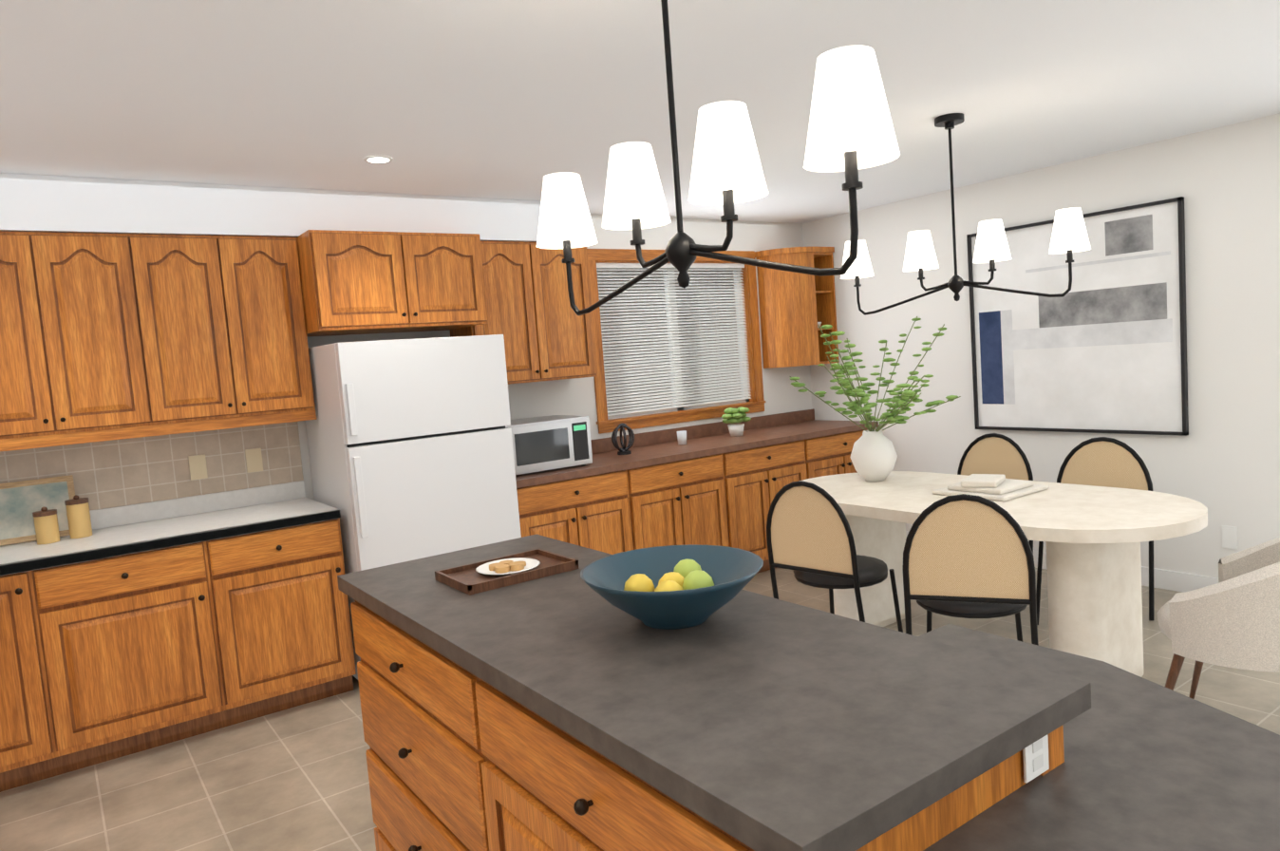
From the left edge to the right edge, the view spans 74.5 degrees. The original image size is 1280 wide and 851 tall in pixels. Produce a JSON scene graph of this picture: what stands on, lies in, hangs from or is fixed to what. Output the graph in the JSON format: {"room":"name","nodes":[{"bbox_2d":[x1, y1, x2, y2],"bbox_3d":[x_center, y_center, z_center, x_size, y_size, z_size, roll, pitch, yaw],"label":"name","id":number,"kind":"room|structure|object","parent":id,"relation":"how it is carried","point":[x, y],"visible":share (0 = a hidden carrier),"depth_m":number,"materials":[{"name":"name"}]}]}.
{"room":"kitchen","nodes":[
{"label":"kitchen","id":0,"kind":"room"},
{"bbox_2d":[0,172,541,242],"bbox_3d":[0.047,-0.939,1.287,3.869,0.231,7.298,-8,6,-35],"label":"wall","id":1,"kind":"structure","parent":0,"point":[54,203],"depth_m":3.96,"materials":[{"name":"white paint"}]},
{"bbox_2d":[297,214,812,500],"bbox_3d":[-1.132,-0.039,5.037,6.340,2.470,0.120,-8,6,-35],"label":"wall","id":2,"kind":"structure","parent":0,"point":[576,396],"depth_m":5.78,"materials":[{"name":"white paint"}]},
{"bbox_2d":[0,231,60,442],"bbox_3d":[-2.768,-0.371,3.573,0.379,0.855,0.326,-8,6,-35],"label":"upper cabinet","id":3,"kind":"object","parent":2,"relation":"attached to","point":[28,399],"depth_m":3.51,"materials":[{"name":"brown wood"}]},
{"bbox_2d":[34,231,155,438],"bbox_3d":[-2.471,-0.411,3.785,0.356,0.855,0.326,-8,6,-35],"label":"upper cabinet","id":4,"kind":"object","parent":2,"relation":"attached to","point":[110,336],"depth_m":3.66,"materials":[{"name":"brown wood"}]},
{"bbox_2d":[132,233,243,427],"bbox_3d":[-2.182,-0.449,3.991,0.357,0.855,0.326,-8,6,-35],"label":"upper cabinet","id":5,"kind":"object","parent":2,"relation":"attached to","point":[184,288],"depth_m":3.87,"materials":[{"name":"brown wood"}]},
{"bbox_2d":[188,453,207,480],"bbox_3d":[-2.198,0.208,4.183,0.075,0.120,0.008,-8,6,-35],"label":"outlet","id":6,"kind":"object","parent":2,"relation":"attached to","point":[197,467],"depth_m":4.18,"materials":[{"name":"beige plastic"}]},
{"bbox_2d":[244,448,263,472],"bbox_3d":[-1.987,0.179,4.333,0.075,0.120,0.008,-8,6,-35],"label":"outlet","id":7,"kind":"object","parent":2,"relation":"attached to","point":[254,457],"depth_m":4.33,"materials":[{"name":"beige plastic"}]},
{"bbox_2d":[220,235,315,419],"bbox_3d":[-1.892,-0.488,4.198,0.361,0.855,0.326,-8,6,-35],"label":"upper cabinet","id":8,"kind":"object","parent":2,"relation":"attached to","point":[272,365],"depth_m":4.07,"materials":[{"name":"brown wood"}]},
{"bbox_2d":[296,229,493,336],"bbox_3d":[-1.340,-0.742,4.451,0.880,0.475,0.546,-8,6,-35],"label":"upper cabinet","id":9,"kind":"object","parent":2,"relation":"attached to","point":[352,282],"depth_m":4.20,"materials":[{"name":"brown wood"}]},
{"bbox_2d":[89,408,814,529],"bbox_3d":[-1.060,0.240,5.006,6.072,0.090,0.020,-8,6,-35],"label":"backsplash","id":10,"kind":"structure","parent":2,"relation":"attached to","point":[291,489],"depth_m":4.33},
{"bbox_2d":[450,241,597,384],"bbox_3d":[-0.705,-0.667,5.044,0.805,0.815,0.326,-8,6,-35],"label":"upper cabinet","id":11,"kind":"object","parent":2,"relation":"attached to","point":[544,338],"depth_m":4.93,"materials":[{"name":"brown wood"}]},
{"bbox_2d":[587,248,766,433],"bbox_3d":[0.263,-0.630,5.993,1.520,1.210,0.145,-8,6,-35],"label":"window","id":12,"kind":"structure","parent":2,"relation":"in","point":[677,410],"depth_m":5.97,"materials":[{"name":"brown wood"}]},
{"bbox_2d":[754,246,824,368],"bbox_3d":[1.120,-0.886,6.364,0.300,0.880,0.300,-8,6,-35],"label":"upper cabinet","id":13,"kind":"object","parent":2,"relation":"attached to","point":[789,301],"depth_m":6.30,"materials":[{"name":"brown wood"}]},
{"bbox_2d":[0,564,1279,850],"bbox_3d":[1.125,1.309,2.129,6.340,0.060,7.540,-8,6,-35],"label":"floor","id":14,"kind":"structure","parent":0,"point":[292,780],"depth_m":3.29,"materials":[{"name":"tile"}]},
{"bbox_2d":[0,567,60,791],"bbox_3d":[-2.657,1.008,3.506,0.285,0.870,0.631,-8,6,-35],"label":"base cabinet","id":15,"kind":"object","parent":14,"relation":"on","point":[28,752],"depth_m":3.30,"materials":[{"name":"brown wood"}]},
{"bbox_2d":[34,537,231,773],"bbox_3d":[-2.291,0.959,3.767,0.620,0.870,0.631,-8,6,-35],"label":"base cabinet","id":16,"kind":"object","parent":14,"relation":"on","point":[167,600],"depth_m":3.51,"materials":[{"name":"brown wood"}]},
{"bbox_2d":[0,495,340,571],"bbox_3d":[-2.474,0.527,3.616,2.156,0.040,0.641,-8,6,-35],"label":"countertop","id":17,"kind":"structure","parent":16,"relation":"on","point":[233,519],"depth_m":3.73,"materials":[{"name":"white stone"}]},
{"bbox_2d":[0,474,75,545],"bbox_3d":[-2.727,0.381,3.732,0.380,0.267,0.071,-8,6,-35],"label":"picture","id":18,"kind":"object","parent":17,"relation":"on","point":[22,501],"visible":0.67,"depth_m":3.73,"materials":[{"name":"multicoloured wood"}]},
{"bbox_2d":[32,506,60,544],"bbox_3d":[-2.585,0.431,3.663,0.087,0.158,0.087,0,6,42],"label":"canister","id":19,"kind":"object","parent":17,"relation":"on","point":[47,525],"depth_m":3.63,"materials":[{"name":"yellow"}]},
{"bbox_2d":[64,494,92,538],"bbox_3d":[-2.500,0.402,3.747,0.087,0.188,0.087,0,6,42],"label":"canister","id":20,"kind":"object","parent":17,"relation":"on","point":[78,513],"depth_m":3.72,"materials":[{"name":"brown"}]},
{"bbox_2d":[208,514,356,724],"bbox_3d":[-1.806,0.894,4.114,0.580,0.870,0.631,-8,6,-35],"label":"base cabinet","id":21,"kind":"object","parent":14,"relation":"on","point":[286,638],"depth_m":3.86,"materials":[{"name":"brown wood"}]},
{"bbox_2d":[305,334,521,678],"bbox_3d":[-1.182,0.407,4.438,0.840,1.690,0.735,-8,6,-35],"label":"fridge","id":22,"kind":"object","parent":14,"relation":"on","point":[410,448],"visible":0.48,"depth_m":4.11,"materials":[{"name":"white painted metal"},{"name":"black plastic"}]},
{"bbox_2d":[516,465,638,554],"bbox_3d":[-0.523,0.721,5.029,0.750,0.870,0.631,-8,6,-35],"label":"base cabinet","id":23,"kind":"object","parent":14,"relation":"on","point":[594,511],"depth_m":4.79,"materials":[{"name":"brown wood"}]},
{"bbox_2d":[630,450,733,548],"bbox_3d":[0.083,0.640,5.462,0.750,0.870,0.631,-8,6,-35],"label":"base cabinet","id":24,"kind":"object","parent":14,"relation":"on","point":[681,500],"depth_m":5.21,"materials":[{"name":"brown wood"}]},
{"bbox_2d":[515,419,877,484],"bbox_3d":[0.362,0.146,5.642,3.016,0.040,0.641,-8,6,-35],"label":"countertop","id":25,"kind":"structure","parent":24,"relation":"on","point":[709,443],"depth_m":5.50,"materials":[{"name":"brown stone"}]},
{"bbox_2d":[506,414,592,474],"bbox_3d":[-0.617,0.112,4.933,0.540,0.289,0.416,-8,6,-35],"label":"microwave","id":26,"kind":"object","parent":25,"relation":"on","point":[547,442],"visible":0.62,"depth_m":4.77,"materials":[{"name":"silver metal"}]},
{"bbox_2d":[611,423,634,454],"bbox_3d":[-0.108,0.084,5.357,0.167,0.199,0.095,-8,6,-35],"label":"knot sculpture","id":27,"kind":"object","parent":25,"relation":"on","point":[624,450],"visible":1,"depth_m":5.34,"materials":[{"name":"black plastic"}]},
{"bbox_2d":[676,430,686,445],"bbox_3d":[0.283,0.083,5.675,0.070,0.090,0.068,-8,6,-35],"label":"tumbler","id":28,"kind":"object","parent":25,"relation":"on","point":[682,437],"visible":1,"depth_m":5.65,"materials":[{"name":"white"}]},
{"bbox_2d":[721,406,751,435],"bbox_3d":[0.679,-0.027,5.980,0.230,0.200,0.196,-8,6,-35],"label":"potted plant","id":29,"kind":"object","parent":25,"relation":"on","point":[732,416],"visible":1,"depth_m":5.94,"materials":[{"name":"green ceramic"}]},
{"bbox_2d":[729,434,812,573],"bbox_3d":[0.690,0.559,5.895,0.750,0.870,0.631,-8,6,-35],"label":"base cabinet","id":30,"kind":"object","parent":14,"relation":"on","point":[757,474],"depth_m":5.58,"materials":[{"name":"brown wood"}]},
{"bbox_2d":[338,548,1279,850],"bbox_3d":[0.234,0.914,2.060,1.196,0.870,2.277,-8,6,-35],"label":"kitchen island","id":31,"kind":"object","parent":14,"relation":"on","point":[456,761],"depth_m":1.53,"materials":[{"name":"grey stone"}]},
{"bbox_2d":[337,534,1092,850],"bbox_3d":[-0.085,0.478,2.041,0.710,0.046,1.970,-8,6,-35],"label":"island countertop","id":32,"kind":"structure","parent":31,"relation":"on","point":[795,726],"depth_m":1.50,"materials":[{"name":"grey stone"}]},
{"bbox_2d":[434,548,579,595],"bbox_3d":[-0.394,0.423,2.489,0.350,0.035,0.240,-8,6,-35],"label":"tray","id":33,"kind":"object","parent":32,"relation":"on","point":[485,575],"visible":1,"depth_m":2.46,"materials":[{"name":"brown wood"}]},
{"bbox_2d":[580,544,763,629],"bbox_3d":[0.077,0.388,1.952,0.424,0.125,0.424,-8,6,-35],"label":"bowl","id":34,"kind":"object","parent":32,"relation":"on","point":[671,587],"visible":1,"depth_m":1.94,"materials":[{"name":"blue ceramic"}]},
{"bbox_2d":[766,480,903,632],"bbox_3d":[0.923,0.679,3.943,0.491,0.924,0.494,-9,7,-44],"label":"cane chair","id":35,"kind":"object","parent":14,"relation":"on","point":[810,536],"visible":0.85,"depth_m":3.78,"materials":[{"name":"beige wicker"}]},
{"bbox_2d":[809,423,878,477],"bbox_3d":[1.303,0.476,6.333,0.766,0.870,0.631,-8,6,-35],"label":"base cabinet","id":36,"kind":"object","parent":14,"relation":"on","point":[830,454],"depth_m":5.99,"materials":[{"name":"brown wood"}]},
{"bbox_2d":[902,493,1038,645],"bbox_3d":[1.341,0.692,3.418,0.494,0.924,0.491,-2,5,23],"label":"cane chair","id":37,"kind":"object","parent":14,"relation":"on","point":[965,555],"visible":0.9,"depth_m":3.21,"materials":[{"name":"beige wicker"}]},
{"bbox_2d":[957,432,1033,553],"bbox_3d":[1.935,0.529,4.843,0.491,0.924,0.494,-8,6,-38],"label":"cane chair","id":38,"kind":"object","parent":14,"relation":"on","point":[995,453],"visible":0.25,"depth_m":4.94,"materials":[{"name":"beige wicker"}]},
{"bbox_2d":[799,470,1207,677],"bbox_3d":[1.587,0.704,4.068,0.960,0.752,2.000,-8,6,-35],"label":"dining table","id":39,"kind":"object","parent":14,"relation":"on","point":[1092,536],"visible":0.58,"depth_m":3.52,"materials":[{"name":"beige stone"}]},
{"bbox_2d":[789,316,960,481],"bbox_3d":[1.314,-0.147,4.631,0.983,0.885,0.940,-8,6,-35],"label":"vase","id":40,"kind":"object","parent":39,"relation":"on","point":[874,456],"visible":1,"depth_m":4.53,"materials":[{"name":"white ceramic"}]},
{"bbox_2d":[932,473,1048,501],"bbox_3d":[1.681,0.281,4.049,0.380,0.075,0.380,-8,6,-35],"label":"books","id":41,"kind":"object","parent":39,"relation":"on","point":[999,487],"visible":0.96,"depth_m":3.95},
{"bbox_2d":[1035,436,1154,624],"bbox_3d":[2.312,0.544,4.317,0.491,0.924,0.494,-9,7,-44],"label":"cane chair","id":42,"kind":"object","parent":14,"relation":"on","point":[1106,461],"visible":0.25,"depth_m":4.41,"materials":[{"name":"beige wicker"}]},
{"bbox_2d":[1156,537,1279,698],"bbox_3d":[2.192,0.719,2.970,0.722,0.820,0.624,-9,6,-42],"label":"tub chair","id":43,"kind":"object","parent":14,"relation":"on","point":[1231,618],"visible":0.92,"depth_m":2.76,"materials":[{"name":"beige fabric"}]},
{"bbox_2d":[0,0,1279,223],"bbox_3d":[0.937,-1.215,1.918,6.340,0.080,7.540,-8,6,-35],"label":"ceiling","id":44,"kind":"structure","parent":0,"point":[503,99],"depth_m":2.94,"materials":[{"name":"white paint"}]},
{"bbox_2d":[363,155,393,163],"bbox_3d":[-1.147,-1.164,3.687,0.122,0.005,0.122,-9,7,-44],"label":"recessed light","id":45,"kind":"object","parent":44,"relation":"in","point":[377,159],"visible":0.96,"depth_m":3.64,"materials":[{"name":"white paint"}]},
{"bbox_2d":[536,0,900,315],"bbox_3d":[0.065,-0.679,1.751,0.156,0.827,1.076,-8,6,-35],"label":"light","id":46,"kind":"object","parent":44,"relation":"hanging from","point":[851,131],"visible":1,"depth_m":1.60,"materials":[{"name":"white fabric"}]},
{"bbox_2d":[840,112,1091,315],"bbox_3d":[1.387,-0.943,3.727,1.076,0.827,0.156,-1,6,37],"label":"dining chandelier","id":47,"kind":"object","parent":44,"relation":"hanging from","point":[1069,236],"visible":1,"depth_m":3.67,"materials":[{"name":"white fabric"}]},
{"bbox_2d":[802,112,1279,577],"bbox_3d":[3.548,-0.286,3.820,0.120,2.470,7.300,-8,6,-35],"label":"wall","id":48,"kind":"structure","parent":0,"point":[1221,461],"depth_m":4.64,"materials":[{"name":"white paint"}]},
{"bbox_2d":[905,530,1218,592],"bbox_3d":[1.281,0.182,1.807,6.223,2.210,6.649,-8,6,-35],"label":"baseboard","id":49,"kind":"structure","parent":48,"relation":"attached to","point":[1175,580],"depth_m":4.71,"materials":[{"name":"white paint"}]},
{"bbox_2d":[966,196,1188,435],"bbox_3d":[2.552,-0.594,5.017,0.035,1.270,1.260,-8,6,-35],"label":"framed artwork","id":50,"kind":"object","parent":48,"relation":"attached to","point":[1101,347],"visible":0.92,"depth_m":4.92,"materials":[{"name":"white paper"}]},
{"bbox_2d":[1221,525,1237,548],"bbox_3d":[3.127,0.592,4.462,0.007,0.120,0.070,-8,6,-35],"label":"outlet","id":51,"kind":"object","parent":48,"relation":"attached to","point":[1230,536],"visible":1,"depth_m":4.46,"materials":[{"name":"white plastic"}]},
{"bbox_3d":[11.989,0.202,7.617,52.000,0.220,50.000,-8,6,-35],"label":"ground","id":52,"kind":"structure","parent":0,"visible":0},
{"bbox_2d":[596,270,741,413],"bbox_3d":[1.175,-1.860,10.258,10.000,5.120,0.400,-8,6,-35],"label":"window blind","id":53,"kind":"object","parent":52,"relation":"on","point":[667,334],"depth_m":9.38,"materials":[{"name":"white plastic"}]}
]}

